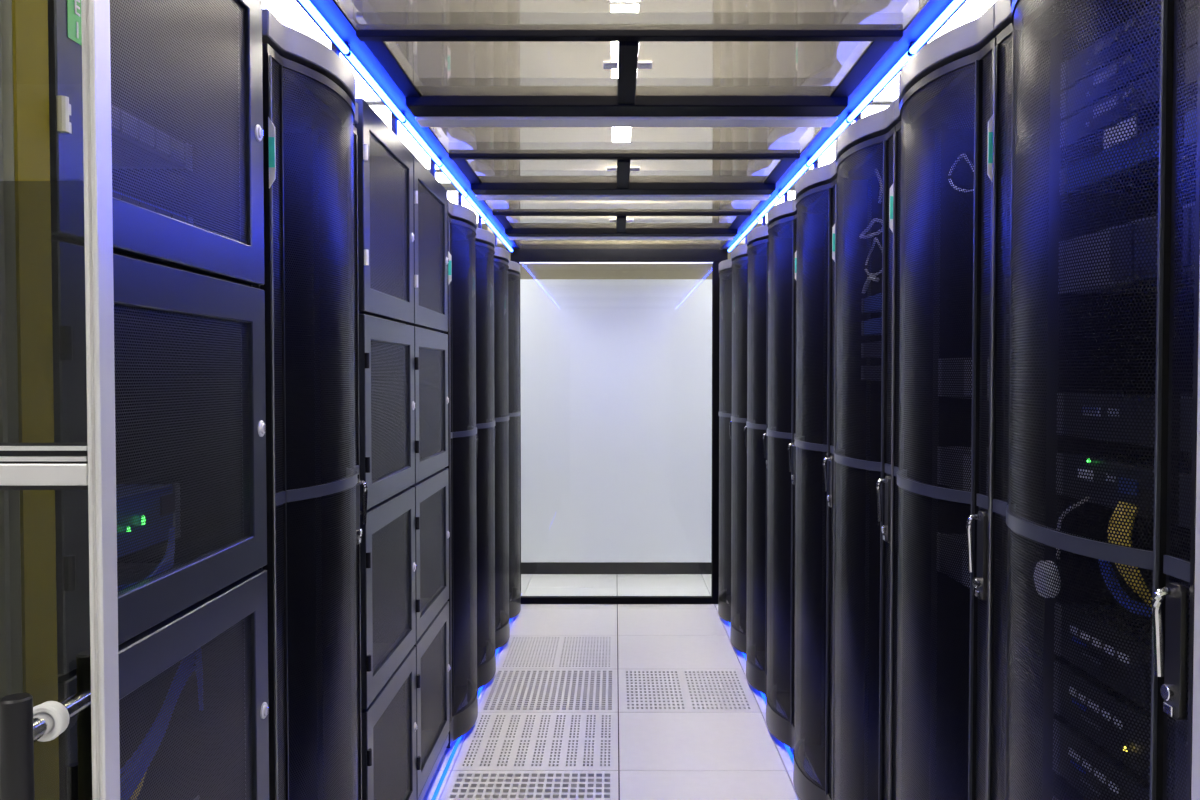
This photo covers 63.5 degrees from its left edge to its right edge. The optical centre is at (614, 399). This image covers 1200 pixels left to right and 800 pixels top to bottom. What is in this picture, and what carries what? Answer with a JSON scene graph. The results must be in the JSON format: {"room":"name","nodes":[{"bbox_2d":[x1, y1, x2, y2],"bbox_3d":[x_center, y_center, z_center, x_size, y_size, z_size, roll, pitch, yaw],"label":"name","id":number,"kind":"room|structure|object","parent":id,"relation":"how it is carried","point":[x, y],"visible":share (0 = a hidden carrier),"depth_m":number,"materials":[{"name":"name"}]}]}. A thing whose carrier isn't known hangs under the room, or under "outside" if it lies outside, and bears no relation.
{"room":"server room","nodes":[
{"label":"server room","id":0,"kind":"room"},
{"bbox_2d":[367,103,390,128],"bbox_3d":[-1.156,-1.448,4.915,0.077,0.024,0.475,0,1,0],"label":"ceiling lamp","id":1,"kind":"object","parent":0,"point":[382,111],"depth_m":4.85,"materials":[{"name":"grey plastic"}]},
{"bbox_2d":[520,279,711,561],"bbox_3d":[0.000,0.151,6.906,3.800,2.005,0.080,0,1,0],"label":"wall","id":2,"kind":"structure","parent":0,"point":[616,374],"depth_m":6.87,"materials":[{"name":"white paint"}]},
{"bbox_2d":[521,562,710,573],"bbox_3d":[0.000,1.196,6.930,3.800,0.083,0.066,0,1,0],"label":"baseboard","id":3,"kind":"structure","parent":2,"relation":"attached to","point":[526,567],"depth_m":6.90,"materials":[{"name":"black metal"}]},
{"bbox_2d":[497,245,739,278],"bbox_3d":[0.000,0.003,9.253,6.400,3.150,0.100,0,1,0],"label":"wall","id":4,"kind":"structure","parent":0,"point":[527,271],"depth_m":9.17,"materials":[{"name":"beige paint"}]},
{"bbox_2d":[423,574,816,799],"bbox_3d":[0.000,1.530,3.341,6.400,0.400,11.800,0,1,0],"label":"floor","id":5,"kind":"structure","parent":0,"point":[581,701],"depth_m":4.09,"materials":[{"name":"tile"}]},
{"bbox_2d":[0,0,59,799],"bbox_3d":[-0.762,0.340,1.035,0.300,2.100,0.063,0,1,0],"label":"wall","id":6,"kind":"structure","parent":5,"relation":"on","point":[28,599],"depth_m":1.01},
{"bbox_2d":[0,0,119,799],"bbox_3d":[-0.974,0.324,0.960,0.953,2.105,0.154,0,1,0],"label":"door","id":7,"kind":"structure","parent":6,"relation":"attached to","point":[90,466],"depth_m":0.94,"materials":[{"name":"metal"}]},
{"bbox_2d":[48,0,268,799],"bbox_3d":[-1.128,0.336,1.386,1.060,2.088,0.628,0,1,0],"label":"tall cabinet","id":8,"kind":"object","parent":5,"relation":"on","point":[189,314],"visible":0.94,"depth_m":1.41,"materials":[{"name":"black metal"}]},
{"bbox_2d":[131,774,144,799],"bbox_3d":[-0.659,0.521,1.268,0.026,0.053,0.214,0,1,6],"label":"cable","id":9,"kind":"object","parent":8,"relation":"in","point":[144,774],"visible":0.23,"depth_m":1.31,"materials":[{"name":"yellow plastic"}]},
{"bbox_2d":[117,527,174,590],"bbox_3d":[-0.665,0.227,1.332,0.033,0.060,0.313,0,1,0],"label":"cable","id":10,"kind":"object","parent":8,"relation":"in","point":[174,527],"visible":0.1,"depth_m":1.40,"materials":[{"name":"blue plastic"}]},
{"bbox_2d":[116,483,180,557],"bbox_3d":[-0.979,0.183,1.375,0.558,0.087,0.396,0,1,0],"label":"server","id":11,"kind":"object","parent":8,"relation":"in","point":[176,483],"visible":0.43,"depth_m":1.47,"materials":[{"name":"black metal"}]},
{"bbox_2d":[111,103,192,170],"bbox_3d":[-0.980,-0.396,1.350,0.556,0.042,0.536,0,1,0],"label":"server","id":12,"kind":"object","parent":8,"relation":"in","point":[111,103],"visible":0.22,"depth_m":1.49,"materials":[{"name":"black metal"}]},
{"bbox_2d":[112,190,192,224],"bbox_3d":[-0.980,-0.276,1.353,0.556,0.042,0.536,0,1,0],"label":"server","id":13,"kind":"object","parent":8,"relation":"in","point":[112,190],"visible":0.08,"depth_m":1.47,"materials":[{"name":"black metal"}]},
{"bbox_2d":[120,649,202,783],"bbox_3d":[-0.666,0.451,1.394,0.041,0.110,0.444,0,1,-1],"label":"cable","id":14,"kind":"object","parent":8,"relation":"in","point":[197,649],"visible":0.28,"depth_m":1.36,"materials":[{"name":"blue plastic"}]},
{"bbox_2d":[120,647,202,772],"bbox_3d":[-0.666,0.439,1.393,0.041,0.110,0.444,0,1,-1],"label":"cable","id":15,"kind":"object","parent":8,"relation":"in","point":[200,647],"visible":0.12,"depth_m":1.38,"materials":[{"name":"blue plastic"}]},
{"bbox_2d":[120,653,202,791],"bbox_3d":[-0.666,0.463,1.394,0.041,0.110,0.444,0,1,-1],"label":"cable","id":16,"kind":"object","parent":8,"relation":"in","point":[194,653],"visible":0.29,"depth_m":1.37,"materials":[{"name":"blue plastic"}]},
{"bbox_2d":[120,659,202,798],"bbox_3d":[-0.666,0.474,1.394,0.041,0.112,0.444,0,1,-1],"label":"cable","id":17,"kind":"object","parent":8,"relation":"in","point":[193,659],"visible":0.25,"depth_m":1.37,"materials":[{"name":"blue plastic"}]},
{"bbox_2d":[122,666,202,799],"bbox_3d":[-0.666,0.486,1.395,0.041,0.114,0.444,0,1,-1],"label":"cable","id":18,"kind":"object","parent":8,"relation":"in","point":[195,666],"visible":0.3,"depth_m":1.42,"materials":[{"name":"blue plastic"}]},
{"bbox_2d":[253,9,367,799],"bbox_3d":[-1.109,0.334,2.029,1.111,2.060,0.599,0,1,0],"label":"rack","id":19,"kind":"object","parent":5,"relation":"on","point":[310,106],"visible":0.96,"depth_m":1.91,"materials":[{"name":"black metal"}]},
{"bbox_2d":[353,98,417,799],"bbox_3d":[-1.128,0.304,2.660,1.060,2.088,0.588,0,1,0],"label":"tall cabinet","id":20,"kind":"object","parent":5,"relation":"on","point":[386,236],"visible":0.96,"depth_m":2.66,"materials":[{"name":"black metal"}]},
{"bbox_2d":[407,154,450,799],"bbox_3d":[-1.128,0.288,3.253,1.060,2.088,0.588,0,1,0],"label":"tall cabinet","id":21,"kind":"object","parent":5,"relation":"on","point":[431,260],"visible":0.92,"depth_m":3.31,"materials":[{"name":"black metal"}]},
{"bbox_2d":[442,199,477,747],"bbox_3d":[-1.109,0.286,3.873,1.111,2.060,0.599,0,1,0],"label":"rack","id":22,"kind":"object","parent":5,"relation":"on","point":[461,220],"visible":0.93,"depth_m":3.75,"materials":[{"name":"black metal"}]},
{"bbox_2d":[431,618,512,799],"bbox_3d":[-0.603,1.311,3.865,0.014,0.012,4.220,0,1,0],"label":"led strip","id":23,"kind":"object","parent":5,"relation":"on","point":[441,781],"visible":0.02,"depth_m":3.52,"materials":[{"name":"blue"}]},
{"bbox_2d":[472,228,495,687],"bbox_3d":[-1.109,0.271,4.473,1.111,2.060,0.599,0,1,0],"label":"rack","id":24,"kind":"object","parent":5,"relation":"on","point":[484,244],"visible":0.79,"depth_m":4.39,"materials":[{"name":"black metal"}]},
{"bbox_2d":[490,246,509,648],"bbox_3d":[-1.109,0.255,5.073,1.111,2.060,0.599,0,1,0],"label":"rack","id":25,"kind":"object","parent":5,"relation":"on","point":[501,256],"visible":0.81,"depth_m":4.98,"materials":[{"name":"black metal"}]},
{"bbox_2d":[504,261,520,618],"bbox_3d":[-1.109,0.240,5.673,1.111,2.060,0.599,0,1,0],"label":"rack","id":26,"kind":"object","parent":5,"relation":"on","point":[513,273],"visible":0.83,"depth_m":5.58,"materials":[{"name":"black metal"}]},
{"bbox_2d":[718,259,739,622],"bbox_3d":[1.155,0.242,5.598,1.111,2.060,0.599,0,1,0],"label":"rack","id":27,"kind":"object","parent":5,"relation":"on","point":[725,267],"visible":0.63,"depth_m":5.50,"materials":[{"name":"black metal"}]},
{"bbox_2d":[730,244,749,653],"bbox_3d":[1.155,0.257,4.999,1.111,2.060,0.599,0,1,0],"label":"rack","id":28,"kind":"object","parent":5,"relation":"on","point":[739,254],"visible":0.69,"depth_m":4.90,"materials":[{"name":"black metal"}]},
{"bbox_2d":[746,225,769,694],"bbox_3d":[1.155,0.273,4.399,1.111,2.060,0.599,0,1,0],"label":"rack","id":29,"kind":"object","parent":5,"relation":"on","point":[758,240],"visible":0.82,"depth_m":4.27,"materials":[{"name":"black metal"}]},
{"bbox_2d":[728,622,792,764],"bbox_3d":[0.652,1.320,3.520,0.014,0.012,4.790,0,1,0],"label":"led strip","id":30,"kind":"object","parent":5,"relation":"on","point":[787,748],"visible":0.06,"depth_m":3.68,"materials":[{"name":"blue plastic"}]},
{"bbox_2d":[766,199,798,750],"bbox_3d":[1.155,0.288,3.799,1.111,2.060,0.599,0,1,0],"label":"rack","id":31,"kind":"object","parent":5,"relation":"on","point":[782,217],"visible":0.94,"depth_m":3.68,"materials":[{"name":"black metal"}]},
{"bbox_2d":[793,159,841,799],"bbox_3d":[1.155,0.304,3.199,1.111,2.060,0.599,0,1,0],"label":"rack","id":32,"kind":"object","parent":5,"relation":"on","point":[814,189],"visible":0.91,"depth_m":3.08,"materials":[{"name":"black metal"}]},
{"bbox_2d":[832,102,903,799],"bbox_3d":[1.155,0.319,2.599,1.111,2.060,0.599,0,1,0],"label":"rack","id":33,"kind":"object","parent":5,"relation":"on","point":[862,407],"visible":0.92,"depth_m":2.49,"materials":[{"name":"black metal"}]},
{"bbox_2d":[862,276,878,293],"bbox_3d":[0.660,-0.300,2.509,0.012,0.042,0.134,0,1,0],"label":"cable","id":34,"kind":"object","parent":33,"relation":"in","point":[869,276],"visible":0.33,"depth_m":2.53,"materials":[{"name":"grey plastic"}]},
{"bbox_2d":[859,218,882,237],"bbox_3d":[0.660,-0.439,2.489,0.025,0.041,0.208,0,1,0],"label":"cable","id":35,"kind":"object","parent":33,"relation":"in","point":[876,218],"visible":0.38,"depth_m":2.49,"materials":[{"name":"grey plastic"}]},
{"bbox_2d":[861,317,881,334],"bbox_3d":[0.991,-0.203,2.586,0.558,0.042,0.476,0,1,0],"label":"server","id":36,"kind":"object","parent":33,"relation":"in","point":[878,317],"visible":0.12,"depth_m":2.73,"materials":[{"name":"black metal"}]},
{"bbox_2d":[861,341,881,357],"bbox_3d":[0.991,-0.138,2.587,0.558,0.042,0.476,0,1,0],"label":"server","id":37,"kind":"object","parent":33,"relation":"in","point":[876,341],"visible":0.08,"depth_m":2.72,"materials":[{"name":"black metal"}]},
{"bbox_2d":[861,293,881,312],"bbox_3d":[0.991,-0.268,2.584,0.558,0.042,0.476,0,1,0],"label":"server","id":38,"kind":"object","parent":33,"relation":"in","point":[879,293],"visible":0.03,"depth_m":2.72,"materials":[{"name":"black metal"}]},
{"bbox_2d":[861,366,881,380],"bbox_3d":[0.991,-0.073,2.589,0.558,0.042,0.476,0,1,0],"label":"server","id":39,"kind":"object","parent":33,"relation":"in","point":[864,366],"visible":0.02,"depth_m":2.72,"materials":[{"name":"black metal"}]},
{"bbox_2d":[865,237,881,275],"bbox_3d":[0.660,-0.363,2.461,0.022,0.096,0.155,0,1,0],"label":"cable","id":40,"kind":"object","parent":33,"relation":"in","point":[875,237],"visible":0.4,"depth_m":2.48,"materials":[{"name":"grey plastic"}]},
{"bbox_2d":[875,169,882,202],"bbox_3d":[0.665,-0.538,2.437,0.018,0.094,0.047,0,1,0],"label":"cable","id":41,"kind":"object","parent":33,"relation":"hanging from","point":[875,169],"visible":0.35,"depth_m":2.44,"materials":[{"name":"grey plastic"}]},
{"bbox_2d":[889,2,1006,799],"bbox_3d":[1.155,0.335,2.000,1.111,2.060,0.599,0,1,0],"label":"rack","id":42,"kind":"object","parent":5,"relation":"on","point":[942,253],"visible":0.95,"depth_m":1.90,"materials":[{"name":"black metal"}]},
{"bbox_2d":[295,0,966,251],"bbox_3d":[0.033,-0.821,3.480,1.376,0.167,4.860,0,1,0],"label":"ceiling","id":43,"kind":"structure","parent":42,"relation":"on","point":[822,105],"depth_m":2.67,"materials":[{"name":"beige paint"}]},
{"bbox_2d":[262,0,330,48],"bbox_3d":[-1.188,-1.415,3.640,0.142,0.024,0.499,0,1,0],"label":"recessed light","id":44,"kind":"object","parent":43,"relation":"in","point":[292,14],"depth_m":3.57,"materials":[{"name":"grey plastic"}]},
{"bbox_2d":[299,0,349,54],"bbox_3d":[-0.622,-0.804,1.950,0.016,0.025,0.598,0,1,0],"label":"tube","id":45,"kind":"object","parent":43,"relation":"attached to","point":[307,4],"visible":1,"depth_m":2.07,"materials":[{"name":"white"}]},
{"bbox_2d":[340,53,381,102],"bbox_3d":[-1.168,-1.432,4.305,0.102,0.024,0.711,0,1,0],"label":"recessed light","id":46,"kind":"object","parent":43,"relation":"in","point":[363,91],"depth_m":4.49,"materials":[{"name":"grey plastic"}]},
{"bbox_2d":[345,45,405,121],"bbox_3d":[-0.622,-0.819,2.550,0.016,0.025,0.598,0,1,0],"label":"tube","id":47,"kind":"object","parent":43,"relation":"attached to","point":[351,57],"visible":0.86,"depth_m":2.49,"materials":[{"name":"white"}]},
{"bbox_2d":[398,121,429,169],"bbox_3d":[-1.156,-1.466,5.595,0.077,0.024,1.171,0,1,0],"label":"recessed light","id":48,"kind":"object","parent":43,"relation":"in","point":[403,135],"depth_m":5.59,"materials":[{"name":"grey plastic"}]},
{"bbox_2d":[402,114,441,165],"bbox_3d":[-0.622,-0.835,3.150,0.016,0.025,0.598,0,1,0],"label":"tube","id":49,"kind":"object","parent":43,"relation":"attached to","point":[406,123],"visible":0.85,"depth_m":3.10,"materials":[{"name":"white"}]},
{"bbox_2d":[428,170,451,183],"bbox_3d":[-1.350,-1.488,6.444,0.720,0.024,0.400,0,1,0],"label":"recessed light","id":50,"kind":"object","parent":43,"relation":"in","point":[441,178],"visible":0.02,"depth_m":6.46,"materials":[{"name":"grey plastic"}]},
{"bbox_2d":[435,173,449,181],"bbox_3d":[-1.350,-1.490,6.444,0.658,0.016,0.338,0,1,0],"label":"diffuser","id":51,"kind":"object","parent":50,"relation":"attached to","point":[440,177],"depth_m":6.47,"materials":[{"name":"white plastic"}]},
{"bbox_2d":[439,160,467,196],"bbox_3d":[-0.622,-0.850,3.749,0.016,0.025,0.598,0,1,0],"label":"tube","id":52,"kind":"object","parent":43,"relation":"attached to","point":[442,167],"visible":0.88,"depth_m":3.71,"materials":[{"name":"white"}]},
{"bbox_2d":[465,194,486,219],"bbox_3d":[-0.622,-0.866,4.349,0.016,0.025,0.598,0,1,0],"label":"tube","id":53,"kind":"object","parent":43,"relation":"attached to","point":[468,198],"visible":0.85,"depth_m":4.31,"materials":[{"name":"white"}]},
{"bbox_2d":[485,219,500,237],"bbox_3d":[-0.622,-0.881,4.949,0.016,0.025,0.598,0,1,0],"label":"tube","id":54,"kind":"object","parent":43,"relation":"attached to","point":[487,221],"visible":0.86,"depth_m":4.93,"materials":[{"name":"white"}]},
{"bbox_2d":[500,236,512,251],"bbox_3d":[-0.622,-0.897,5.549,0.016,0.025,0.598,0,1,0],"label":"tube","id":55,"kind":"object","parent":43,"relation":"attached to","point":[501,238],"visible":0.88,"depth_m":5.51,"materials":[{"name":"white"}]},
{"bbox_2d":[609,41,617,60],"bbox_3d":[-0.006,-1.422,3.923,0.033,0.024,0.230,0,1,0],"label":"recessed light","id":56,"kind":"object","parent":43,"relation":"in","point":[614,44],"depth_m":3.93,"materials":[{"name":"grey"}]},
{"bbox_2d":[610,69,617,77],"bbox_3d":[-0.004,-1.430,4.213,0.031,0.024,0.112,0,1,0],"label":"recessed light","id":57,"kind":"object","parent":43,"relation":"in","point":[613,72],"depth_m":4.23,"materials":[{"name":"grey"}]},
{"bbox_2d":[611,127,632,141],"bbox_3d":[0.035,-1.460,5.384,0.116,0.024,0.940,0,1,0],"label":"recessed light","id":58,"kind":"object","parent":43,"relation":"in","point":[618,134],"visible":0.17,"depth_m":5.31,"materials":[{"name":"grey plastic"}]},
{"bbox_2d":[608,3,640,11],"bbox_3d":[0.034,-1.410,3.456,0.115,0.024,0.075,0,1,0],"label":"recessed light","id":59,"kind":"object","parent":43,"relation":"in","point":[624,7],"depth_m":3.47,"materials":[{"name":"grey plastic"}]},
{"bbox_2d":[608,0,641,2],"bbox_3d":[0.035,-1.390,2.665,0.116,0.024,1.490,0,1,0],"label":"recessed light","id":60,"kind":"object","parent":43,"relation":"in","point":[609,1],"visible":1,"depth_m":3.40,"materials":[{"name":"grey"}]},
{"bbox_2d":[728,236,741,251],"bbox_3d":[0.688,-0.897,5.549,0.016,0.025,0.598,0,1,0],"label":"tube","id":61,"kind":"object","parent":43,"relation":"attached to","point":[739,238],"visible":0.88,"depth_m":5.54,"materials":[{"name":"white plastic"}]},
{"bbox_2d":[741,215,758,237],"bbox_3d":[0.688,-0.881,4.949,0.016,0.025,0.598,0,1,0],"label":"tube","id":62,"kind":"object","parent":43,"relation":"attached to","point":[750,227],"visible":0.86,"depth_m":4.95,"materials":[{"name":"white plastic"}]},
{"bbox_2d":[757,192,780,219],"bbox_3d":[0.688,-0.866,4.349,0.016,0.025,0.598,0,1,0],"label":"tube","id":63,"kind":"object","parent":43,"relation":"attached to","point":[777,198],"visible":0.84,"depth_m":4.31,"materials":[{"name":"white plastic"}]},
{"bbox_2d":[758,187,794,223],"bbox_3d":[1.490,-1.518,7.643,0.600,0.024,1.520,0,1,0],"label":"recessed light","id":64,"kind":"object","parent":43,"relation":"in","point":[791,193],"visible":0.02,"depth_m":7.19,"materials":[{"name":"white plastic"}]},
{"bbox_2d":[778,163,808,196],"bbox_3d":[0.688,-0.850,3.749,0.016,0.025,0.598,0,1,0],"label":"tube","id":65,"kind":"object","parent":43,"relation":"attached to","point":[805,167],"visible":0.88,"depth_m":3.72,"materials":[{"name":"white plastic"}]},
{"bbox_2d":[818,141,835,166],"bbox_3d":[1.280,-1.470,5.765,0.095,0.024,0.652,0,1,0],"label":"recessed light","id":66,"kind":"object","parent":43,"relation":"in","point":[827,157],"depth_m":5.84,"materials":[{"name":"white plastic"}]},
{"bbox_2d":[806,115,849,165],"bbox_3d":[0.688,-0.835,3.150,0.016,0.025,0.598,0,1,0],"label":"tube","id":67,"kind":"object","parent":43,"relation":"attached to","point":[845,123],"visible":0.88,"depth_m":3.11,"materials":[{"name":"white plastic"}]},
{"bbox_2d":[861,103,890,117],"bbox_3d":[1.282,-1.445,4.805,0.095,0.024,0.254,0,1,0],"label":"recessed light","id":68,"kind":"object","parent":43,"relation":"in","point":[872,108],"depth_m":4.79,"materials":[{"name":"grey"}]},
{"bbox_2d":[847,45,912,121],"bbox_3d":[0.688,-0.819,2.550,0.016,0.025,0.598,0,1,0],"label":"tube","id":69,"kind":"object","parent":43,"relation":"attached to","point":[907,56],"visible":0.87,"depth_m":2.49,"materials":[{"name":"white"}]},
{"bbox_2d":[871,73,899,102],"bbox_3d":[1.283,-1.436,4.436,0.101,0.024,0.448,0,1,0],"label":"recessed light","id":70,"kind":"object","parent":43,"relation":"in","point":[890,93],"depth_m":4.54,"materials":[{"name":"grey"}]},
{"bbox_2d":[909,0,963,54],"bbox_3d":[0.688,-0.804,1.950,0.016,0.025,0.598,0,1,0],"label":"tube","id":71,"kind":"object","parent":43,"relation":"attached to","point":[914,47],"visible":1,"depth_m":2.07,"materials":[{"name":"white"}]},
{"bbox_2d":[927,0,995,43],"bbox_3d":[1.282,-1.414,3.611,0.099,0.024,0.440,0,1,0],"label":"recessed light","id":72,"kind":"object","parent":43,"relation":"in","point":[969,11],"depth_m":3.54,"materials":[{"name":"grey plastic"}]},
{"bbox_2d":[936,532,969,586],"bbox_3d":[1.017,0.355,2.000,0.556,0.087,0.476,0,1,0],"label":"server","id":73,"kind":"object","parent":42,"relation":"in","point":[938,532],"visible":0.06,"depth_m":2.14,"materials":[{"name":"black metal"}]},
{"bbox_2d":[949,154,973,191],"bbox_3d":[0.690,-0.450,1.919,0.022,0.086,0.145,0,1,0],"label":"cable","id":74,"kind":"object","parent":42,"relation":"in","point":[961,154],"visible":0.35,"depth_m":1.93,"materials":[{"name":"grey plastic"}]},
{"bbox_2d":[937,447,987,492],"bbox_3d":[1.017,0.155,1.995,0.556,0.087,0.476,0,1,0],"label":"server","id":75,"kind":"object","parent":42,"relation":"in","point":[939,447],"visible":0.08,"depth_m":2.13,"materials":[{"name":"black metal"}]},
{"bbox_2d":[938,357,988,399],"bbox_3d":[1.017,-0.045,1.990,0.556,0.087,0.476,0,1,0],"label":"server","id":76,"kind":"object","parent":42,"relation":"in","point":[988,357],"visible":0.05,"depth_m":2.12,"materials":[{"name":"black metal"}]},
{"bbox_2d":[986,0,1199,799],"bbox_3d":[1.155,0.350,1.400,1.111,2.060,0.599,0,1,0],"label":"rack","id":77,"kind":"object","parent":5,"relation":"on","point":[1139,343],"depth_m":1.29,"materials":[{"name":"black metal"}]},
{"bbox_2d":[1056,496,1089,558],"bbox_3d":[0.723,0.205,1.545,0.019,0.114,0.085,0,1,-7],"label":"cable","id":78,"kind":"object","parent":77,"relation":"in","point":[1088,496],"visible":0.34,"depth_m":1.54,"materials":[{"name":"grey plastic"}]},
{"bbox_2d":[1053,719,1149,799],"bbox_3d":[1.016,0.591,1.406,0.558,0.087,0.476,0,1,0],"label":"server","id":79,"kind":"object","parent":77,"relation":"in","point":[1137,776],"visible":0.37,"depth_m":1.52,"materials":[{"name":"black metal"}]},
{"bbox_2d":[1103,115,1136,148],"bbox_3d":[0.734,-0.389,1.411,0.002,0.028,0.090,0,1,0],"label":"paper tag","id":80,"kind":"object","parent":77,"relation":"in","point":[1135,118],"visible":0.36,"depth_m":1.40,"materials":[{"name":"white"}]},
{"bbox_2d":[1053,661,1187,799],"bbox_3d":[1.016,0.490,1.403,0.558,0.087,0.476,0,1,0],"label":"server","id":81,"kind":"object","parent":77,"relation":"in","point":[1138,707],"visible":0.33,"depth_m":1.46,"materials":[{"name":"black metal"}]},
{"bbox_2d":[1054,602,1187,735],"bbox_3d":[1.016,0.391,1.401,0.558,0.087,0.476,0,1,0],"label":"server","id":82,"kind":"object","parent":77,"relation":"in","point":[1116,614],"visible":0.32,"depth_m":1.49,"materials":[{"name":"black metal"}]},
{"bbox_2d":[1056,453,1191,528],"bbox_3d":[1.016,0.129,1.394,0.558,0.070,0.476,0,1,0],"label":"server","id":83,"kind":"object","parent":77,"relation":"in","point":[1134,455],"visible":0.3,"depth_m":1.46,"materials":[{"name":"grey metal"}]},
{"bbox_2d":[1107,502,1139,596],"bbox_3d":[0.719,0.212,1.312,0.035,0.126,0.194,0,1,0],"label":"cable","id":84,"kind":"object","parent":83,"relation":"attached to","point":[1119,502],"visible":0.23,"depth_m":1.39,"materials":[{"name":"yellow plastic"}]},
{"bbox_2d":[1111,502,1139,595],"bbox_3d":[0.719,0.216,1.308,0.035,0.134,0.186,0,1,0],"label":"cable","id":85,"kind":"object","parent":83,"relation":"attached to","point":[1122,502],"visible":0.2,"depth_m":1.38,"materials":[{"name":"yellow plastic"}]},
{"bbox_2d":[1115,503,1145,601],"bbox_3d":[0.719,0.221,1.304,0.035,0.143,0.178,0,1,0],"label":"cable","id":86,"kind":"object","parent":83,"relation":"attached to","point":[1117,539],"visible":0.19,"depth_m":1.37,"materials":[{"name":"yellow plastic"}]},
{"bbox_2d":[1118,504,1148,604],"bbox_3d":[0.719,0.225,1.300,0.035,0.151,0.171,0,1,0],"label":"cable","id":87,"kind":"object","parent":83,"relation":"attached to","point":[1129,504],"visible":0.2,"depth_m":1.36,"materials":[{"name":"yellow plastic"}]},
{"bbox_2d":[1122,506,1151,606],"bbox_3d":[0.719,0.229,1.296,0.035,0.160,0.163,0,1,0],"label":"cable","id":88,"kind":"object","parent":83,"relation":"attached to","point":[1136,581],"visible":0.15,"depth_m":1.34,"materials":[{"name":"yellow plastic"}]},
{"bbox_2d":[1126,507,1151,604],"bbox_3d":[0.719,0.233,1.292,0.035,0.168,0.155,0,1,0],"label":"cable","id":89,"kind":"object","parent":83,"relation":"attached to","point":[1138,571],"visible":0.2,"depth_m":1.33,"materials":[{"name":"yellow plastic"}]},
{"bbox_2d":[1057,393,1192,451],"bbox_3d":[1.016,0.030,1.391,0.558,0.069,0.476,0,1,0],"label":"server","id":90,"kind":"object","parent":77,"relation":"in","point":[1148,396],"visible":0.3,"depth_m":1.44,"materials":[{"name":"grey metal"}]},
{"bbox_2d":[1098,559,1151,616],"bbox_3d":[0.703,0.248,1.348,0.034,0.086,0.118,0,2,-13],"label":"cable","id":91,"kind":"object","parent":77,"relation":"hanging from","point":[1132,601],"visible":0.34,"depth_m":1.33,"materials":[{"name":"blue plastic"}]},
{"bbox_2d":[1058,203,1195,293],"bbox_3d":[1.017,-0.214,1.385,0.556,0.087,0.476,0,1,0],"label":"server","id":92,"kind":"object","parent":77,"relation":"in","point":[1143,219],"visible":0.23,"depth_m":1.44,"materials":[{"name":"black metal"}]},
{"bbox_2d":[1059,108,1196,194],"bbox_3d":[1.018,-0.357,1.381,0.553,0.042,0.476,0,1,0],"label":"server","id":93,"kind":"object","parent":77,"relation":"in","point":[1133,143],"visible":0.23,"depth_m":1.46,"materials":[{"name":"black metal"}]},
{"bbox_2d":[1060,46,1197,147],"bbox_3d":[1.016,-0.436,1.379,0.558,0.042,0.476,0,1,0],"label":"server","id":94,"kind":"object","parent":77,"relation":"in","point":[1145,76],"visible":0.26,"depth_m":1.43,"materials":[{"name":"grey metal"}]},
{"bbox_2d":[1060,8,1198,117],"bbox_3d":[1.016,-0.484,1.378,0.558,0.042,0.476,0,1,0],"label":"server","id":95,"kind":"object","parent":77,"relation":"in","point":[1153,38],"visible":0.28,"depth_m":1.43,"materials":[{"name":"grey metal"}]},
{"bbox_2d":[1061,0,1198,89],"bbox_3d":[1.016,-0.532,1.377,0.558,0.042,0.476,0,1,0],"label":"server","id":96,"kind":"object","parent":77,"relation":"in","point":[1144,9],"visible":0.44,"depth_m":1.44,"materials":[{"name":"grey metal"}]},
{"bbox_2d":[487,160,753,244],"bbox_3d":[0.035,-1.221,5.955,1.630,0.529,0.050,0,1,0],"label":"ceiling","id":97,"kind":"structure","parent":0,"point":[491,164],"depth_m":5.92,"materials":[{"name":"beige paint"}]},
{"bbox_2d":[510,249,727,603],"bbox_3d":[0.025,0.154,5.989,1.330,2.216,0.063,0,1,0],"label":"door frame","id":98,"kind":"structure","parent":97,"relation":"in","point":[714,257],"depth_m":5.96,"materials":[{"name":"black paint"}]},
{"bbox_3d":[0.000,-0.791,0.930,3.000,0.115,0.060,0,1,0],"label":"trim","id":99,"kind":"structure","parent":0,"visible":0},
{"bbox_2d":[1191,273,1199,799],"bbox_3d":[1.014,0.324,0.959,0.871,2.105,0.044,0,1,0],"label":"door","id":100,"kind":"structure","parent":99,"relation":"attached to","point":[1195,792],"depth_m":0.96,"materials":[{"name":"metal"}]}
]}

